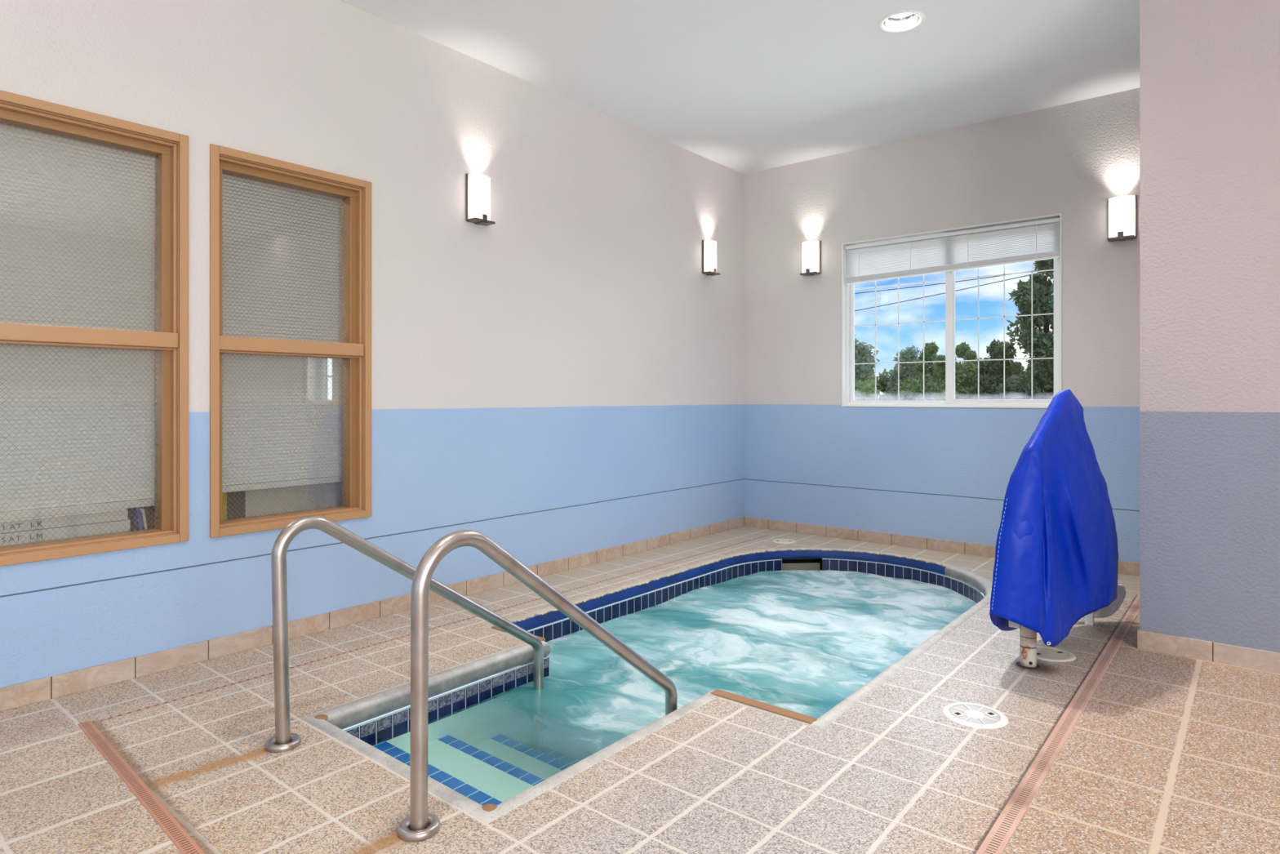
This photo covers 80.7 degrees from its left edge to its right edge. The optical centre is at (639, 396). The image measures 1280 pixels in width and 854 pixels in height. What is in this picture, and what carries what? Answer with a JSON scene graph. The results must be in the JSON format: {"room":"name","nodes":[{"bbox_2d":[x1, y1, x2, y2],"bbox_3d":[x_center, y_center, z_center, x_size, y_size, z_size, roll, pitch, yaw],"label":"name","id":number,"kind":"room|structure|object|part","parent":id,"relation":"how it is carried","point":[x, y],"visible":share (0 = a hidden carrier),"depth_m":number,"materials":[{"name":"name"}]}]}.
{"room":"indoor hot tub room","nodes":[
{"label":"indoor hot tub room","id":0,"kind":"room"},
{"bbox_2d":[0,124,341,512],"bbox_3d":[-3.092,-0.438,3.955,2.040,3.275,3.900,0,0,40],"label":"wall","id":1,"kind":"structure","parent":0,"point":[0,124],"depth_m":4.97,"materials":[{"name":"grey paint"}]},
{"bbox_2d":[0,0,743,688],"bbox_3d":[-2.001,-0.438,3.548,0.160,3.275,9.460,0,0,40],"label":"wall","id":2,"kind":"structure","parent":0,"point":[562,376],"depth_m":4.43,"materials":[{"name":"paint"}]},
{"bbox_2d":[0,89,188,566],"bbox_3d":[-2.567,-0.263,2.847,0.171,1.815,1.514,0,0,40],"label":"window","id":3,"kind":"structure","parent":2,"relation":"in","point":[169,341],"depth_m":3.26,"materials":[{"name":"brown"}]},
{"bbox_2d":[0,124,155,520],"bbox_3d":[-2.686,-0.355,2.930,0.036,1.710,1.535,0,0,40],"label":"mini blind","id":4,"kind":"object","parent":3,"relation":"attached to","point":[126,400],"visible":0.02,"depth_m":3.24,"materials":[{"name":"grey fabric"}]},
{"bbox_3d":[-2.686,0.484,2.930,0.024,0.032,1.535,0,0,40],"label":"rail","id":5,"kind":"part","parent":4,"relation":"part of","materials":[{"name":"grey plastic"}]},
{"bbox_3d":[-2.594,-0.686,2.863,0.006,0.798,1.366,0,0,40],"label":"pane","id":6,"kind":"part","parent":3,"relation":"part of","materials":[{"name":"clear glass"}]},
{"bbox_3d":[-2.594,0.193,2.863,0.006,0.820,1.366,0,0,40],"label":"pane","id":7,"kind":"part","parent":3,"relation":"part of","materials":[{"name":"clear glass"}]},
{"bbox_2d":[209,143,371,537],"bbox_3d":[-1.770,-0.258,3.812,0.171,1.805,0.808,0,0,40],"label":"window","id":8,"kind":"structure","parent":2,"relation":"in","point":[354,350],"depth_m":3.85,"materials":[{"name":"brown wood"}]},
{"bbox_2d":[222,174,341,493],"bbox_3d":[-1.889,-0.370,3.896,0.036,1.680,0.860,0,0,40],"label":"mini blind","id":9,"kind":"object","parent":8,"relation":"attached to","point":[260,309],"visible":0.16,"depth_m":3.92,"materials":[{"name":"grey fabric"}]},
{"bbox_3d":[-1.889,0.454,3.896,0.024,0.032,0.860,0,0,40],"label":"rail","id":10,"kind":"part","parent":9,"relation":"part of","materials":[{"name":"grey plastic"}]},
{"bbox_3d":[-1.797,-0.681,3.829,0.006,0.788,0.660,0,0,40],"label":"pane","id":11,"kind":"part","parent":8,"relation":"part of","materials":[{"name":"clear glass"}]},
{"bbox_3d":[-1.797,0.193,3.829,0.006,0.820,0.660,0,0,40],"label":"pane","id":12,"kind":"part","parent":8,"relation":"part of","materials":[{"name":"clear glass"}]},
{"bbox_2d":[0,516,744,711],"bbox_3d":[-1.954,1.156,3.470,0.012,0.088,9.200,0,0,40],"label":"baseboard","id":13,"kind":"structure","parent":2,"relation":"attached to","point":[15,695],"depth_m":3.65,"materials":[{"name":"tile"}]},
{"bbox_2d":[466,173,495,226],"bbox_3d":[-0.971,-1.206,4.604,0.085,0.294,0.165,0,0,40],"label":"wall sconce","id":14,"kind":"object","parent":2,"relation":"attached to","point":[477,185],"visible":1,"depth_m":4.56,"materials":[{"name":"white glass"}]},
{"bbox_3d":[-0.997,-1.210,4.625,0.018,0.285,0.165,0,0,40],"label":"plate","id":15,"kind":"part","parent":14,"relation":"part of","materials":[{"name":"silver metal"}]},
{"bbox_3d":[-0.968,-1.214,4.601,0.053,0.269,0.149,0,0,40],"label":"lamp shade","id":16,"kind":"part","parent":14,"relation":"part of","materials":[{"name":"white glass"}]},
{"bbox_2d":[702,240,720,275],"bbox_3d":[0.620,-1.206,6.532,0.085,0.294,0.165,0,0,40],"label":"wall sconce","id":17,"kind":"object","parent":2,"relation":"attached to","point":[708,246],"visible":1,"depth_m":6.49,"materials":[{"name":"white glass"}]},
{"bbox_3d":[0.594,-1.210,6.554,0.018,0.285,0.165,0,0,40],"label":"plate","id":18,"kind":"part","parent":17,"relation":"part of","materials":[{"name":"silver metal"}]},
{"bbox_3d":[0.623,-1.214,6.530,0.053,0.269,0.149,0,0,40],"label":"lamp shade","id":19,"kind":"part","parent":17,"relation":"part of","materials":[{"name":"white glass"}]},
{"bbox_2d":[702,271,720,275],"bbox_3d":[0.620,-1.071,6.532,0.085,0.014,0.153,0,0,40],"label":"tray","id":20,"kind":"object","parent":17,"relation":"on","point":[708,273],"depth_m":6.51,"materials":[{"name":"metal"}]},
{"bbox_3d":[-2.533,0.652,3.494,0.588,0.055,3.100,0,0,40],"label":"ledge","id":21,"kind":"object","parent":2,"relation":"attached to","visible":0},
{"bbox_2d":[0,519,130,546],"bbox_3d":[-2.786,0.591,3.044,0.251,0.068,1.184,0,0,40],"label":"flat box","id":22,"kind":"object","parent":21,"relation":"on","point":[117,523],"visible":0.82,"depth_m":3.23,"materials":[{"name":"grey"}]},
{"bbox_2d":[0,508,128,533],"bbox_3d":[-2.795,0.531,3.025,0.251,0.047,1.203,0,0,40],"label":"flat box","id":23,"kind":"object","parent":22,"relation":"on","point":[90,515],"visible":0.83,"depth_m":3.22,"materials":[{"name":"grey"}]},
{"bbox_2d":[88,497,155,528],"bbox_3d":[-2.476,0.463,3.648,0.220,0.325,0.270,0,0,40],"label":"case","id":24,"kind":"object","parent":21,"relation":"on","point":[150,508],"visible":0.09,"depth_m":3.62,"materials":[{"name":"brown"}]},
{"bbox_2d":[130,499,142,530],"bbox_3d":[-2.337,0.514,3.488,0.080,0.224,0.045,0,0,40],"label":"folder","id":25,"kind":"object","parent":21,"relation":"on","point":[139,521],"visible":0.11,"depth_m":3.47,"materials":[{"name":"blue"}]},
{"bbox_2d":[139,507,147,529],"bbox_3d":[-2.323,0.573,3.520,0.060,0.105,0.026,0,0,40],"label":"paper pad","id":26,"kind":"object","parent":21,"relation":"on","point":[143,516],"visible":0.39,"depth_m":3.50,"materials":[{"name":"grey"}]},
{"bbox_2d":[222,492,226,519],"bbox_3d":[-2.211,0.482,3.774,0.230,0.285,0.182,0,0,40],"label":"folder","id":27,"kind":"object","parent":21,"relation":"on","point":[223,494],"visible":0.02,"depth_m":3.76,"materials":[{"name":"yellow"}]},
{"bbox_2d":[226,484,244,519],"bbox_3d":[-2.125,0.482,3.878,0.230,0.285,0.083,0,0,40],"label":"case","id":28,"kind":"object","parent":21,"relation":"on","point":[237,495],"visible":0.06,"depth_m":3.80,"materials":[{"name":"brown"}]},
{"bbox_2d":[244,475,341,517],"bbox_3d":[-1.897,0.482,4.155,0.230,0.285,0.631,0,0,40],"label":"storage box","id":29,"kind":"object","parent":21,"relation":"on","point":[277,492],"visible":0.13,"depth_m":4.02,"materials":[{"name":"beige"}]},
{"bbox_2d":[0,526,1279,853],"bbox_3d":[0.982,1.230,1.113,7.742,0.060,9.500,0,0,40],"label":"floor","id":30,"kind":"structure","parent":0,"point":[1168,753],"depth_m":2.48,"materials":[{"name":"tile"}]},
{"bbox_2d":[77,720,204,853],"bbox_3d":[-1.025,1.208,1.845,2.768,0.023,0.041,0,0,42],"label":"drain grate","id":31,"kind":"object","parent":30,"relation":"on","point":[166,820],"visible":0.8,"depth_m":2.27,"materials":[{"name":"plastic"}]},
{"bbox_2d":[264,515,543,752],"bbox_3d":[-0.862,1.120,3.044,0.114,1.400,1.271,0,0,40],"label":"handrail","id":32,"kind":"object","parent":30,"relation":"on","point":[283,740],"visible":0.98,"depth_m":2.62,"materials":[{"name":"metal"}]},
{"bbox_2d":[100,534,769,721],"bbox_3d":[-0.439,1.209,4.670,0.022,0.022,4.880,0,0,40],"label":"drain grate","id":33,"kind":"object","parent":30,"relation":"on","point":[437,627],"visible":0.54,"depth_m":3.58,"materials":[{"name":"beige plastic"}]},
{"bbox_2d":[397,529,677,841],"bbox_3d":[-0.255,1.104,2.522,0.114,1.432,1.238,0,0,40],"label":"handrail","id":34,"kind":"object","parent":30,"relation":"on","point":[420,825],"visible":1,"depth_m":2.09,"materials":[{"name":"metal"}]},
{"bbox_2d":[301,547,992,823],"bbox_3d":[0.570,1.670,4.173,1.985,0.960,4.443,0,0,40],"label":"hot tub","id":35,"kind":"object","parent":30,"relation":"in","point":[483,760],"visible":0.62,"depth_m":3.31,"materials":[{"name":"blue tile"}]},
{"bbox_2d":[482,569,976,751],"bbox_3d":[0.563,1.360,4.108,1.780,0.030,4.200,0,0,40],"label":"water","id":36,"kind":"object","parent":35,"relation":"in","point":[803,642],"visible":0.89,"depth_m":4.08,"materials":[{"name":"teal liquid"}]},
{"bbox_2d":[772,538,795,543],"bbox_3d":[1.197,1.196,6.270,0.196,0.007,0.196,0,0,0],"label":"lid","id":37,"kind":"object","parent":30,"relation":"on","point":[775,540],"visible":1,"depth_m":6.26,"materials":[{"name":"beige plastic"}]},
{"bbox_2d":[941,702,1008,728],"bbox_3d":[1.260,1.196,2.841,0.231,0.008,0.231,0,0,-22],"label":"lid","id":38,"kind":"object","parent":30,"relation":"on","point":[975,715],"visible":1,"depth_m":2.83,"materials":[{"name":"white plastic"}]},
{"bbox_2d":[1036,645,1075,662],"bbox_3d":[1.912,1.196,3.522,0.216,0.007,0.216,0,0,-10],"label":"lid","id":39,"kind":"object","parent":30,"relation":"on","point":[1043,652],"visible":0.72,"depth_m":3.50,"materials":[{"name":"beige plastic"}]},
{"bbox_2d":[975,592,1139,853],"bbox_3d":[0.914,1.208,1.978,0.052,0.023,7.150,0,0,40],"label":"drain grate","id":40,"kind":"object","parent":30,"relation":"on","point":[1006,823],"visible":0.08,"depth_m":2.56,"materials":[{"name":"beige plastic"}]},
{"bbox_2d":[1008,582,1126,669],"bbox_3d":[2.091,0.667,3.732,1.111,1.065,0.216,0,0,-39],"label":"lift","id":41,"kind":"object","parent":30,"relation":"on","point":[1028,637],"visible":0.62,"depth_m":3.37,"materials":[{"name":"white metal"}]},
{"bbox_2d":[1015,661,1040,669],"bbox_3d":[1.735,1.198,3.369,0.100,0.004,0.100,0,0,34],"label":"socket","id":42,"kind":"object","parent":41,"relation":"attached to","point":[1020,664],"depth_m":3.34,"materials":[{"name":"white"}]},
{"bbox_3d":[1.735,0.880,3.369,0.067,0.640,0.067,0,0,40],"label":"post","id":43,"kind":"part","parent":41,"relation":"part of","materials":[{"name":"white metal"}]},
{"bbox_2d":[989,389,1118,646],"bbox_3d":[1.978,0.528,3.566,1.274,1.129,0.301,0,0,-41],"label":"cover","id":44,"kind":"object","parent":41,"relation":"on","point":[1056,561],"visible":1,"depth_m":3.34,"materials":[{"name":"blue fabric"}]},
{"bbox_3d":[2.062,1.066,3.680,0.908,0.268,0.043,0,0,-44],"label":"seat arm","id":45,"kind":"part","parent":41,"relation":"part of","materials":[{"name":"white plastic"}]},
{"bbox_2d":[339,0,1139,173],"bbox_3d":[0.972,-2.075,1.056,7.920,0.001,9.520,0,0,40],"label":"ceiling","id":46,"kind":"structure","parent":0,"point":[744,86],"depth_m":4.63,"materials":[{"name":"paint"}]},
{"bbox_2d":[877,9,925,33],"bbox_3d":[1.445,-2.145,4.168,0.256,0.152,0.256,0,0,40],"label":"recessed light","id":47,"kind":"object","parent":46,"relation":"in","point":[900,21],"visible":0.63,"depth_m":4.24,"materials":[{"name":"white plastic"}]},
{"bbox_2d":[743,87,1139,562],"bbox_3d":[2.289,-0.438,6.036,3.292,3.275,0.160,0,0,40],"label":"wall","id":48,"kind":"structure","parent":0,"point":[933,473],"depth_m":5.95,"materials":[{"name":"paint"}]},
{"bbox_2d":[800,240,820,275],"bbox_3d":[1.476,-1.206,6.549,0.165,0.294,0.085,0,0,40],"label":"wall sconce","id":49,"kind":"object","parent":48,"relation":"attached to","point":[811,249],"visible":1,"depth_m":6.52,"materials":[{"name":"white glass"}]},
{"bbox_2d":[800,271,820,275],"bbox_3d":[1.476,-1.071,6.549,0.153,0.014,0.085,0,0,40],"label":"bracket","id":50,"kind":"object","parent":49,"relation":"on","point":[804,273],"depth_m":6.53,"materials":[{"name":"metal"}]},
{"bbox_3d":[1.497,-1.210,6.575,0.165,0.285,0.018,0,0,40],"label":"plate","id":51,"kind":"part","parent":49,"relation":"part of","materials":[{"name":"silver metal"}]},
{"bbox_2d":[841,213,1062,408],"bbox_3d":[2.401,-0.612,5.933,1.658,1.385,0.156,0,0,40],"label":"window","id":52,"kind":"structure","parent":48,"relation":"in","point":[848,326],"depth_m":5.89,"materials":[{"name":"white plastic"}]},
{"bbox_3d":[2.128,-0.608,6.192,0.834,1.327,0.025,0,0,40],"label":"sash","id":53,"kind":"part","parent":52,"relation":"part of","materials":[{"name":"white plastic"}]},
{"bbox_2d":[853,275,945,399],"bbox_3d":[2.122,-0.607,6.188,0.780,1.277,0.005,0,0,40],"label":"grille","id":54,"kind":"object","parent":52,"relation":"attached to","point":[923,282],"depth_m":6.19,"materials":[{"name":"white plastic"}]},
{"bbox_2d":[845,217,1059,284],"bbox_3d":[2.378,-1.117,5.898,1.615,0.322,0.036,0,0,40],"label":"window blind","id":55,"kind":"object","parent":52,"relation":"attached to","point":[1037,240],"visible":1,"depth_m":5.84,"materials":[{"name":"white plastic"}]},
{"bbox_3d":[1.840,-1.110,6.326,0.006,0.290,0.001,0,0,40],"label":"ladder cord","id":56,"kind":"part","parent":55,"relation":"part of","materials":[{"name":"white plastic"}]},
{"bbox_3d":[2.171,-1.115,6.052,0.006,0.279,0.001,0,0,40],"label":"ladder cord","id":57,"kind":"part","parent":55,"relation":"part of","materials":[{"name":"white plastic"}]},
{"bbox_3d":[2.378,-1.265,5.898,1.615,0.026,0.036,0,0,40],"label":"head rail","id":58,"kind":"part","parent":55,"relation":"part of","materials":[{"name":"white plastic"}]},
{"bbox_3d":[2.379,-0.984,5.898,1.610,0.057,0.024,0,0,40],"label":"rail","id":59,"kind":"part","parent":55,"relation":"part of","materials":[{"name":"white plastic"}]},
{"bbox_3d":[2.511,-1.121,5.772,0.006,0.268,0.001,0,0,40],"label":"ladder cord","id":60,"kind":"part","parent":55,"relation":"part of","materials":[{"name":"white fabric"}]},
{"bbox_3d":[2.877,-1.127,5.470,0.006,0.255,0.001,0,0,40],"label":"ladder cord","id":61,"kind":"part","parent":55,"relation":"part of","materials":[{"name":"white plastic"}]},
{"bbox_2d":[954,261,1053,399],"bbox_3d":[2.727,-0.607,5.669,0.705,1.277,0.005,0,0,40],"label":"grille","id":62,"kind":"object","parent":52,"relation":"attached to","point":[1031,271],"depth_m":5.66,"materials":[{"name":"white plastic"}]},
{"bbox_3d":[2.729,-0.611,5.677,0.760,1.321,0.025,0,0,40],"label":"sash","id":63,"kind":"part","parent":52,"relation":"part of","materials":[{"name":"white plastic"}]},
{"bbox_2d":[744,516,1279,673],"bbox_3d":[3.349,1.156,3.926,7.588,0.088,1.747,0,0,40],"label":"baseboard","id":64,"kind":"structure","parent":48,"relation":"attached to","point":[1131,568],"depth_m":5.07,"materials":[{"name":"tile"}]},
{"bbox_2d":[1106,195,1136,241],"bbox_3d":[3.248,-1.206,5.087,0.165,0.294,0.085,0,0,40],"label":"wall sconce","id":65,"kind":"object","parent":48,"relation":"attached to","point":[1122,210],"visible":1,"depth_m":5.06,"materials":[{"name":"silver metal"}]},
{"bbox_2d":[1139,0,1279,653],"bbox_3d":[4.660,-0.438,2.955,4.328,3.275,1.895,0,0,40],"label":"wall","id":66,"kind":"structure","parent":0,"point":[1210,69],"depth_m":3.43,"materials":[{"name":"paint"}]},
{"label":"outside","id":67,"kind":"structure","parent":0,"visible":0},
{"bbox_2d":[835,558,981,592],"bbox_3d":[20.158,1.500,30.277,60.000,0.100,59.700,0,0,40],"label":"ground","id":68,"kind":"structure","parent":67,"point":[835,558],"depth_m":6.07,"materials":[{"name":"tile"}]},
{"bbox_2d":[854,334,879,399],"bbox_3d":[4.610,0.042,16.645,1.422,2.828,1.317,0,0,40],"label":"shrub","id":69,"kind":"object","parent":68,"relation":"on","point":[862,351],"visible":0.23,"depth_m":16.45,"materials":[{"name":"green plant"}]},
{"bbox_2d":[854,378,881,399],"bbox_3d":[4.472,0.527,15.601,1.610,1.863,1.274,0,0,40],"label":"shrub","id":70,"kind":"object","parent":68,"relation":"on","point":[860,393],"visible":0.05,"depth_m":15.32,"materials":[{"name":"green plant"}]},
{"bbox_2d":[883,345,935,399],"bbox_3d":[5.818,0.166,16.354,1.480,2.578,1.284,0,0,40],"label":"shrub","id":71,"kind":"object","parent":68,"relation":"on","point":[908,370],"visible":0.2,"depth_m":16.36,"materials":[{"name":"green plant"}]},
{"bbox_2d":[905,341,957,397],"bbox_3d":[5.961,0.147,15.612,1.182,2.607,0.990,0,0,-25],"label":"shrub","id":72,"kind":"object","parent":68,"relation":"on","point":[931,349],"visible":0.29,"depth_m":15.49,"materials":[{"name":"green plant"}]},
{"bbox_2d":[890,376,973,399],"bbox_3d":[5.692,0.528,14.861,1.977,1.890,1.292,0,0,40],"label":"shrub","id":73,"kind":"object","parent":68,"relation":"on","point":[929,394],"visible":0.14,"depth_m":14.74,"materials":[{"name":"green plant"}]},
{"bbox_2d":[854,355,1043,399],"bbox_3d":[7.274,0.244,16.558,7.305,2.481,1.406,0,0,40],"label":"hedge","id":74,"kind":"object","parent":68,"relation":"on","point":[883,379],"visible":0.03,"depth_m":17.75,"materials":[{"name":"green plant"}]},
{"bbox_2d":[942,341,984,399],"bbox_3d":[6.539,0.167,15.246,1.088,2.584,1.196,0,0,40],"label":"shrub","id":75,"kind":"object","parent":68,"relation":"on","point":[966,372],"visible":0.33,"depth_m":14.86,"materials":[{"name":"green plant"}]},
{"bbox_2d":[971,338,1024,399],"bbox_3d":[7.051,0.146,14.867,1.204,2.610,1.211,0,0,40],"label":"shrub","id":76,"kind":"object","parent":68,"relation":"on","point":[993,369],"visible":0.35,"depth_m":14.64,"materials":[{"name":"green plant"}]},
{"bbox_2d":[993,373,1047,399],"bbox_3d":[6.953,0.510,13.915,1.625,1.925,1.267,0,0,40],"label":"shrub","id":77,"kind":"object","parent":68,"relation":"on","point":[1014,387],"visible":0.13,"depth_m":13.66,"materials":[{"name":"green plant"}]},
{"bbox_2d":[995,258,1053,399],"bbox_3d":[7.566,-0.836,14.036,1.684,4.574,1.586,0,0,34],"label":"tree","id":78,"kind":"object","parent":68,"relation":"on","point":[1042,288],"visible":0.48,"depth_m":13.82,"materials":[{"name":"green plant"}]},
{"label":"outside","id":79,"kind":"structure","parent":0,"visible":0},
{"bbox_2d":[854,271,1041,311],"bbox_3d":[7.135,-2.656,17.492,15.486,1.955,0.015,0,0,40],"label":"power line","id":80,"kind":"object","parent":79,"point":[1041,272],"visible":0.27,"depth_m":17.54,"materials":[{"name":"black"}]},
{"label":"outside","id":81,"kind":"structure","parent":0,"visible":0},
{"bbox_2d":[854,270,1037,293],"bbox_3d":[7.135,-2.933,17.492,15.485,0.689,0.015,0,0,40],"label":"power line","id":82,"kind":"object","parent":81,"point":[1033,270],"visible":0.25,"depth_m":17.73,"materials":[{"name":"black"}]}
]}

